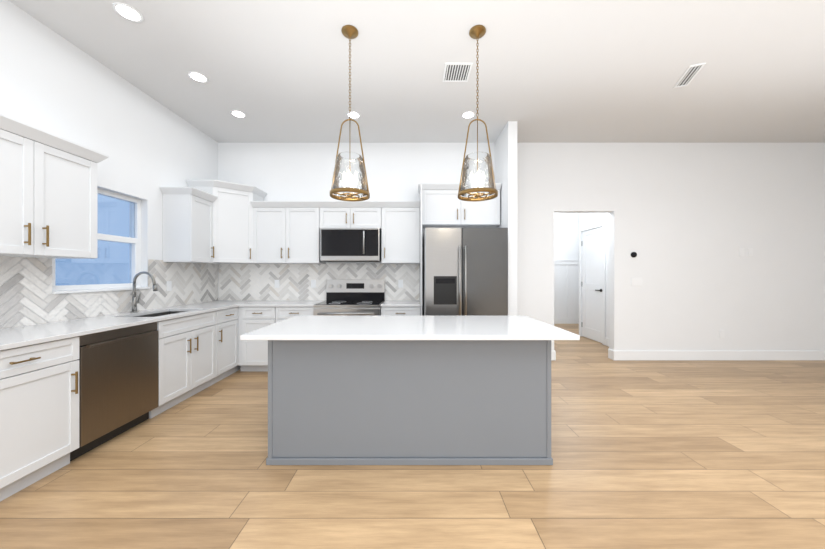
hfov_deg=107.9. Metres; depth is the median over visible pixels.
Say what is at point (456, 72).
ceiling vent
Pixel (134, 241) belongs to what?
window
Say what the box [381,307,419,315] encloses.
base cabinet
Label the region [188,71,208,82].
recessed light
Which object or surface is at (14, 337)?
countertop
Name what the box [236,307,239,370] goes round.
base cabinet
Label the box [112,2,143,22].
recessed light
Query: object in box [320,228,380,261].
microwave
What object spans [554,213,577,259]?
wall
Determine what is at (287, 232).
upper cabinet
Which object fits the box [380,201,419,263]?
upper cabinet
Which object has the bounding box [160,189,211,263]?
upper cabinet
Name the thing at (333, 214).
upper cabinet
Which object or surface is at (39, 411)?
base cabinet
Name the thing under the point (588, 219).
wall
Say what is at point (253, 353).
base cabinet
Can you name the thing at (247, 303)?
countertop
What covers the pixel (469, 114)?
recessed light
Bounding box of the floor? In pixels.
[0,324,824,548]
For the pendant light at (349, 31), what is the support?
hanging from the ceiling
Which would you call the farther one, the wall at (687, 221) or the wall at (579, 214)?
the wall at (579, 214)
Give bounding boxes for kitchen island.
[266,340,552,464]
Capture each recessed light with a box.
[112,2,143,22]
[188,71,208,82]
[230,110,245,117]
[346,111,360,118]
[461,111,475,118]
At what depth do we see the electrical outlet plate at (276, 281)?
4.53 m
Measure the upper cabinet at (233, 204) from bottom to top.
1.060 m
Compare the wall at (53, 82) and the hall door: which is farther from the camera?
the hall door
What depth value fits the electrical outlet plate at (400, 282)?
4.53 m
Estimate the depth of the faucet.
3.08 m
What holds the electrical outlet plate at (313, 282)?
attached to the wall at (687, 221)
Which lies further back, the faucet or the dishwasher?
the faucet
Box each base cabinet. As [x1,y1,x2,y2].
[0,337,78,500]
[149,331,219,417]
[157,307,235,379]
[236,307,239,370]
[240,307,279,370]
[280,307,313,320]
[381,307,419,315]
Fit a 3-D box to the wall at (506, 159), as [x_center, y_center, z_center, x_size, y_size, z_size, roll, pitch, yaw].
[1.310,-0.350,4.235,0.120,3.300,0.630,0,0,0]
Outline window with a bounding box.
[52,188,149,293]
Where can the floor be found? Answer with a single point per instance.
(687, 454)
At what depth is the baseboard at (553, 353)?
4.53 m
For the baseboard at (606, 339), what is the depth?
5.44 m
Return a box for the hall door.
[579,222,605,344]
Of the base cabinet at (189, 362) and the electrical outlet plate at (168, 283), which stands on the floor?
the base cabinet at (189, 362)
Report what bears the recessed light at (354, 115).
in the ceiling
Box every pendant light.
[330,25,369,201]
[458,25,497,201]
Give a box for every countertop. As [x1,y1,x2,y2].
[0,300,243,350]
[240,300,325,306]
[240,316,579,339]
[381,300,419,306]
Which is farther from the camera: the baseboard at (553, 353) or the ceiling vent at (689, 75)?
the baseboard at (553, 353)
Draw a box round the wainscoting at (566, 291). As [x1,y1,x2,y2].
[554,260,578,323]
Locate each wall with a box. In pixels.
[0,0,219,328]
[218,143,824,350]
[495,121,516,315]
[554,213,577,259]
[578,213,581,335]
[582,213,608,337]
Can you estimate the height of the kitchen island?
0.882 m
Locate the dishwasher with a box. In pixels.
[70,322,158,460]
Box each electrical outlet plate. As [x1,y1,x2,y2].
[166,281,171,290]
[275,280,278,287]
[311,280,315,287]
[398,280,402,287]
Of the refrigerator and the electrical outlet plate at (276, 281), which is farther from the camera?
the electrical outlet plate at (276, 281)
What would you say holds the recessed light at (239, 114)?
in the ceiling
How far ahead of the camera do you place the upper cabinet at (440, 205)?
4.22 m
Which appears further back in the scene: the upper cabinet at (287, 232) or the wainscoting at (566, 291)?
the wainscoting at (566, 291)
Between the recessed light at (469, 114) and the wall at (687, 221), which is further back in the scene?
the wall at (687, 221)
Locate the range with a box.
[314,279,384,315]
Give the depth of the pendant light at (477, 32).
2.46 m
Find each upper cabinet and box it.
[0,117,99,258]
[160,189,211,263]
[184,180,266,263]
[256,201,325,263]
[320,201,383,228]
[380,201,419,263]
[420,185,499,228]
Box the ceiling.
[8,0,824,142]
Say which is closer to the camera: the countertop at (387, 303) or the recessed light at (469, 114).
the recessed light at (469, 114)
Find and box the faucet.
[130,271,157,312]
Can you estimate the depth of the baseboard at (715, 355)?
4.53 m
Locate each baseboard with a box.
[551,350,555,359]
[605,337,608,346]
[611,350,824,359]
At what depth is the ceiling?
2.87 m
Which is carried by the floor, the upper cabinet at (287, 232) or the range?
the range
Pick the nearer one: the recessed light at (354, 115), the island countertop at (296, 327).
the island countertop at (296, 327)
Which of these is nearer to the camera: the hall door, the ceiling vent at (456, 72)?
the ceiling vent at (456, 72)
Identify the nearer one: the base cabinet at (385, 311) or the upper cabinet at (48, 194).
the upper cabinet at (48, 194)
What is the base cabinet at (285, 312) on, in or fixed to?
on the floor
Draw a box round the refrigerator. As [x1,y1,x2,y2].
[423,228,507,315]
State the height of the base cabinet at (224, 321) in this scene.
0.880 m
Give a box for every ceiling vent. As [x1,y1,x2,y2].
[442,63,472,81]
[674,63,705,87]
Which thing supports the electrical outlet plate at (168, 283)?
attached to the wall at (53, 82)

